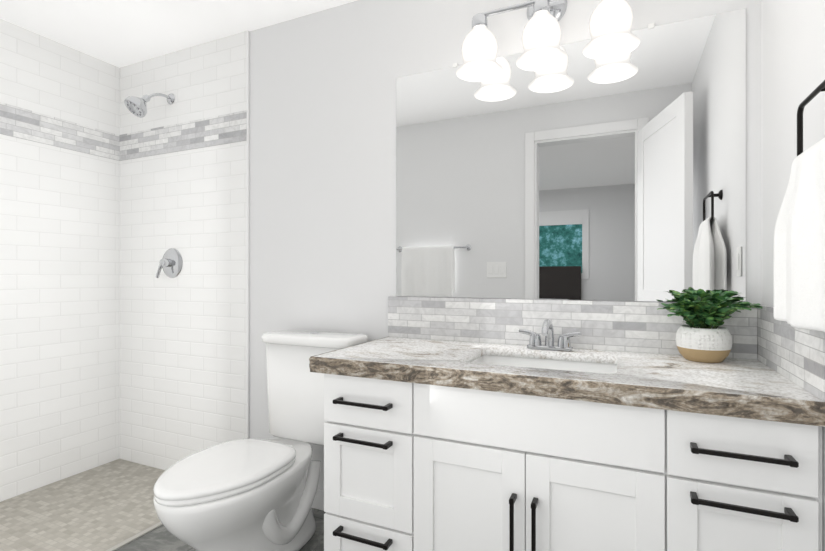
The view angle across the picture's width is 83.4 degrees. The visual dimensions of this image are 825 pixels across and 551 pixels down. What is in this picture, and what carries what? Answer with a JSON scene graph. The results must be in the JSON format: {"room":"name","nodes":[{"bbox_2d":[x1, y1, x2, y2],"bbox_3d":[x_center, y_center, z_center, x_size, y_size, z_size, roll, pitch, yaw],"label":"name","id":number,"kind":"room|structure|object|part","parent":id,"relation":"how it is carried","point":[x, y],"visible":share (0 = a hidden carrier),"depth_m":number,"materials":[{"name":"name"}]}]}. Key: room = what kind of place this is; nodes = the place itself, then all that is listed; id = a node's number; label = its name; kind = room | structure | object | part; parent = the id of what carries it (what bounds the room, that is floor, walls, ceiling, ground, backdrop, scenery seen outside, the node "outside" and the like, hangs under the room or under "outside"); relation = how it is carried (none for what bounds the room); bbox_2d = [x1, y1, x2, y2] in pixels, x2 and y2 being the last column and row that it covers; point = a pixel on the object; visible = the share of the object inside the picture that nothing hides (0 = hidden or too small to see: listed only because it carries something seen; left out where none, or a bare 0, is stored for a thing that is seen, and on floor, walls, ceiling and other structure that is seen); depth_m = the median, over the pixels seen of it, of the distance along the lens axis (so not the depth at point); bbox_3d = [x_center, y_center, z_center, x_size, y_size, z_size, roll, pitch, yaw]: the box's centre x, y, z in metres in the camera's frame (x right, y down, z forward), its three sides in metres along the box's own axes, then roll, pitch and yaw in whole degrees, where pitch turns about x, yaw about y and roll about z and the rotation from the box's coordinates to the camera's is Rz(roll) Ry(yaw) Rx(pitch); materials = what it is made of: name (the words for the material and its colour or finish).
{"room":"bathroom","nodes":[
{"label":"bathroom","id":0,"kind":"room"},
{"bbox_2d":[0,459,165,550],"bbox_3d":[-1.794,1.183,1.855,0.948,0.080,1.875,0,0,25],"label":"shower floor","id":1,"kind":"structure","parent":0,"point":[106,506],"depth_m":2.24,"materials":[{"name":"beige tile"}]},
{"bbox_2d":[106,522,162,550],"bbox_3d":[-1.349,1.145,1.710,0.026,0.016,1.743,0,0,25],"label":"shower threshold","id":2,"kind":"object","parent":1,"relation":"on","point":[133,538],"depth_m":2.01,"materials":[{"name":"grey"}]},
{"bbox_2d":[0,0,356,67],"bbox_3d":[-0.706,-1.337,1.421,3.528,0.080,1.995,0,0,25],"label":"ceiling","id":3,"kind":"structure","parent":0,"point":[119,33],"depth_m":2.35,"materials":[{"name":"white paint"}]},
{"bbox_2d":[115,508,325,550],"bbox_3d":[-0.300,1.183,1.169,2.340,0.080,1.875,0,0,25],"label":"floor","id":4,"kind":"structure","parent":0,"point":[161,538],"depth_m":1.98,"materials":[{"name":"tile"}]},
{"bbox_2d":[153,330,367,550],"bbox_3d":[-0.587,0.703,1.844,0.494,0.881,0.852,0,0,25],"label":"toilet","id":5,"kind":"object","parent":4,"relation":"on","point":[248,494],"visible":0.94,"depth_m":1.78,"materials":[{"name":"white ceramic"}]},
{"bbox_3d":[-0.695,0.712,1.711,0.386,0.048,0.520,0,0,25],"label":"seat","id":6,"kind":"part","parent":5,"relation":"part of","materials":[{"name":"white plastic"}]},
{"bbox_3d":[-0.645,0.941,1.819,0.388,0.405,0.731,0,0,25],"label":"bowl","id":7,"kind":"part","parent":5,"relation":"part of","materials":[{"name":"white ceramic"}]},
{"bbox_3d":[-0.454,0.288,2.133,0.494,0.043,0.216,0,0,25],"label":"lid","id":8,"kind":"part","parent":5,"relation":"part of","materials":[{"name":"white ceramic"}]},
{"bbox_3d":[-0.451,0.527,2.140,0.464,0.432,0.200,0,0,25],"label":"tank","id":9,"kind":"part","parent":5,"relation":"part of","materials":[{"name":"white ceramic"}]},
{"bbox_2d":[309,361,824,550],"bbox_3d":[0.399,0.723,1.552,1.385,0.838,0.591,0,0,25],"label":"bathroom vanity","id":10,"kind":"object","parent":4,"relation":"on","point":[464,424],"depth_m":1.28,"materials":[{"name":"white wood"}]},
{"bbox_3d":[-0.164,0.854,1.510,0.205,0.014,0.044,0,0,25],"label":"handle","id":11,"kind":"part","parent":10,"relation":"part of","materials":[{"name":"black metal"}]},
{"bbox_3d":[-0.164,0.539,1.510,0.205,0.014,0.044,0,0,25],"label":"handle","id":12,"kind":"part","parent":10,"relation":"part of","materials":[{"name":"black metal"}]},
{"bbox_3d":[-0.164,0.418,1.510,0.205,0.014,0.044,0,0,25],"label":"handle","id":13,"kind":"part","parent":10,"relation":"part of","materials":[{"name":"black metal"}]},
{"bbox_3d":[-0.150,0.933,1.538,0.336,0.219,0.018,0,0,25],"label":"drawer","id":14,"kind":"part","parent":10,"relation":"part of","materials":[{"name":"white wood"}]},
{"bbox_3d":[-0.150,0.662,1.538,0.336,0.307,0.018,0,0,25],"label":"drawer","id":15,"kind":"part","parent":10,"relation":"part of","materials":[{"name":"white wood"}]},
{"bbox_3d":[-0.150,0.418,1.538,0.336,0.166,0.018,0,0,25],"label":"drawer","id":16,"kind":"part","parent":10,"relation":"part of","materials":[{"name":"white wood"}]},
{"bbox_3d":[0.164,0.775,1.394,0.347,0.536,0.018,0,0,25],"label":"door","id":17,"kind":"part","parent":10,"relation":"part of","materials":[{"name":"white wood"}]},
{"bbox_3d":[0.283,0.723,1.305,0.014,0.205,0.044,0,0,25],"label":"handle","id":18,"kind":"part","parent":10,"relation":"part of","materials":[{"name":"black metal"}]},
{"bbox_3d":[0.337,0.723,1.280,0.014,0.205,0.044,0,0,25],"label":"handle","id":19,"kind":"part","parent":10,"relation":"part of","materials":[{"name":"black metal"}]},
{"bbox_2d":[309,337,824,408],"bbox_3d":[0.402,0.291,1.558,1.385,0.027,0.577,0,0,25],"label":"countertop","id":20,"kind":"structure","parent":10,"relation":"on","point":[735,378],"depth_m":1.38,"materials":[{"name":"white stone"}]},
{"bbox_2d":[473,353,612,372],"bbox_3d":[0.425,0.381,1.543,0.494,0.175,0.344,0,0,25],"label":"sink","id":21,"kind":"object","parent":20,"relation":"in","point":[599,363],"depth_m":1.69,"materials":[{"name":"white ceramic"}]},
{"bbox_2d":[517,317,580,352],"bbox_3d":[0.493,0.218,1.689,0.227,0.118,0.149,0,0,25],"label":"faucet","id":22,"kind":"object","parent":20,"relation":"on","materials":[{"name":"silver metal"}]},
{"bbox_2d":[657,289,761,362],"bbox_3d":[0.952,0.160,1.490,0.297,0.235,0.214,0,0,25],"label":"plant","id":23,"kind":"object","parent":20,"relation":"on","point":[703,336],"visible":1,"depth_m":1.47,"materials":[{"name":"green plant"}]},
{"bbox_3d":[0.949,0.222,1.512,0.158,0.110,0.158,0,0,25],"label":"pot","id":24,"kind":"part","parent":23,"relation":"part of","materials":[{"name":"white ceramic"}]},
{"bbox_3d":[0.482,0.775,1.248,0.347,0.536,0.018,0,0,25],"label":"door","id":25,"kind":"part","parent":10,"relation":"part of","materials":[{"name":"white wood"}]},
{"bbox_3d":[0.781,0.662,1.111,0.300,0.307,0.018,0,0,25],"label":"drawer","id":26,"kind":"part","parent":10,"relation":"part of","materials":[{"name":"white wood"}]},
{"bbox_3d":[0.781,0.418,1.111,0.300,0.166,0.018,0,0,25],"label":"drawer","id":27,"kind":"part","parent":10,"relation":"part of","materials":[{"name":"white wood"}]},
{"bbox_3d":[0.768,0.539,1.082,0.205,0.014,0.044,0,0,25],"label":"handle","id":28,"kind":"part","parent":10,"relation":"part of","materials":[{"name":"black metal"}]},
{"bbox_3d":[0.768,0.418,1.082,0.205,0.014,0.044,0,0,25],"label":"handle","id":29,"kind":"part","parent":10,"relation":"part of","materials":[{"name":"black metal"}]},
{"bbox_2d":[249,0,760,488],"bbox_3d":[-0.315,-0.037,2.273,3.528,2.520,0.120,0,0,25],"label":"wall","id":30,"kind":"structure","parent":0,"point":[323,170],"depth_m":2.21,"materials":[{"name":"white paint"}]},
{"bbox_2d":[120,31,245,469],"bbox_3d":[-1.357,-0.077,2.679,1.055,2.440,0.012,0,0,25],"label":"tile","id":31,"kind":"structure","parent":30,"relation":"attached to","point":[182,364],"depth_m":2.65,"materials":[{"name":"white tile"}]},
{"bbox_2d":[124,93,174,117],"bbox_3d":[-1.482,-0.964,2.592,0.119,0.187,0.249,0,0,25],"label":"shower head","id":32,"kind":"object","parent":31,"relation":"attached to","point":[136,106],"visible":1,"depth_m":2.52},
{"bbox_3d":[-1.442,-1.008,2.627,0.028,0.064,0.146,0,0,25],"label":"arm","id":33,"kind":"part","parent":32,"relation":"part of"},
{"bbox_2d":[156,248,182,277],"bbox_3d":[-1.412,-0.072,2.654,0.172,0.173,0.077,0,0,25],"label":"shower valve","id":34,"kind":"object","parent":31,"relation":"attached to","point":[171,262],"visible":1,"depth_m":2.66,"materials":[{"name":"silver metal"}]},
{"bbox_3d":[-1.437,-0.032,2.639,0.050,0.093,0.029,0,0,25],"label":"lever","id":35,"kind":"part","parent":34,"relation":"part of","materials":[{"name":"silver metal"}]},
{"bbox_2d":[119,110,245,160],"bbox_3d":[-1.355,-0.795,2.670,1.043,0.160,0.003,0,0,25],"label":"tile border","id":36,"kind":"object","parent":31,"relation":"attached to","point":[214,131],"depth_m":2.64,"materials":[{"name":"tile"}]},
{"bbox_2d":[246,30,249,437],"bbox_3d":[-0.872,-0.077,2.456,0.012,2.440,0.014,0,0,25],"label":"trim","id":37,"kind":"structure","parent":30,"relation":"attached to","point":[247,234],"depth_m":2.45,"materials":[{"name":"white"}]},
{"bbox_2d":[311,488,323,510],"bbox_3d":[-0.489,1.093,2.280,0.831,0.100,0.014,0,0,25],"label":"baseboard","id":38,"kind":"structure","parent":30,"relation":"attached to","point":[318,502],"depth_m":2.26,"materials":[{"name":"white wood"}]},
{"bbox_2d":[456,0,639,81],"bbox_3d":[0.482,-0.962,1.722,0.654,0.336,0.216,0,0,25],"label":"sconce","id":39,"kind":"object","parent":30,"relation":"attached to","point":[610,27],"visible":1,"depth_m":1.69,"materials":[{"name":"white glass"}]},
{"bbox_3d":[0.262,-0.884,1.805,0.184,0.180,0.184,0,0,25],"label":"lamp shade","id":40,"kind":"part","parent":39,"relation":"part of","materials":[{"name":"white glass"}]},
{"bbox_3d":[0.475,-0.884,1.707,0.184,0.180,0.184,0,0,25],"label":"lamp shade","id":41,"kind":"part","parent":39,"relation":"part of","materials":[{"name":"white glass"}]},
{"bbox_3d":[0.689,-0.884,1.609,0.184,0.180,0.184,0,0,25],"label":"lamp shade","id":42,"kind":"part","parent":39,"relation":"part of","materials":[{"name":"white glass"}]},
{"bbox_2d":[396,8,745,302],"bbox_3d":[0.520,-0.406,1.818,1.304,0.997,0.010,0,0,25],"label":"mirror","id":43,"kind":"object","parent":30,"relation":"attached to","point":[577,174],"visible":0.98,"depth_m":1.76,"materials":[{"name":"white mirror"}]},
{"bbox_2d":[388,297,757,359],"bbox_3d":[0.515,0.187,1.819,1.374,0.182,0.010,0,0,25],"label":"backsplash","id":44,"kind":"structure","parent":30,"relation":"attached to","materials":[{"name":"tile"}]},
{"bbox_2d":[761,0,824,550],"bbox_3d":[0.067,-0.037,-0.980,0.120,2.520,5.475,0,0,25],"label":"wall","id":45,"kind":"structure","parent":0,"point":[792,55],"depth_m":1.31,"materials":[{"name":"white paint"}]},
{"bbox_2d":[773,80,824,331],"bbox_3d":[0.820,-0.145,0.922,0.096,0.507,0.429,0,0,25],"label":"towel ring","id":46,"kind":"object","parent":45,"relation":"attached to","point":[799,268],"visible":1,"depth_m":0.94,"materials":[{"name":"white fabric"}]},
{"bbox_3d":[0.838,-0.375,0.914,0.051,0.016,0.015,0,0,25],"label":"post","id":47,"kind":"part","parent":46,"relation":"part of","materials":[{"name":"black metal"}]},
{"bbox_3d":[-2.279,-0.037,2.077,0.120,2.520,1.875,0,0,25],"label":"wall","id":48,"kind":"structure","parent":0,"visible":0},
{"bbox_2d":[0,19,119,501],"bbox_3d":[-2.197,-0.077,2.099,0.012,2.440,1.743,0,0,25],"label":"tile","id":49,"kind":"structure","parent":48,"relation":"attached to","point":[59,313],"depth_m":2.57,"materials":[{"name":"white tile"}]},
{"bbox_2d":[0,102,118,160],"bbox_3d":[-2.191,-0.795,2.095,0.003,0.160,1.740,0,0,25],"label":"tile border","id":50,"kind":"object","parent":49,"relation":"attached to","point":[22,123],"depth_m":2.57,"materials":[{"name":"tile"}]}
]}

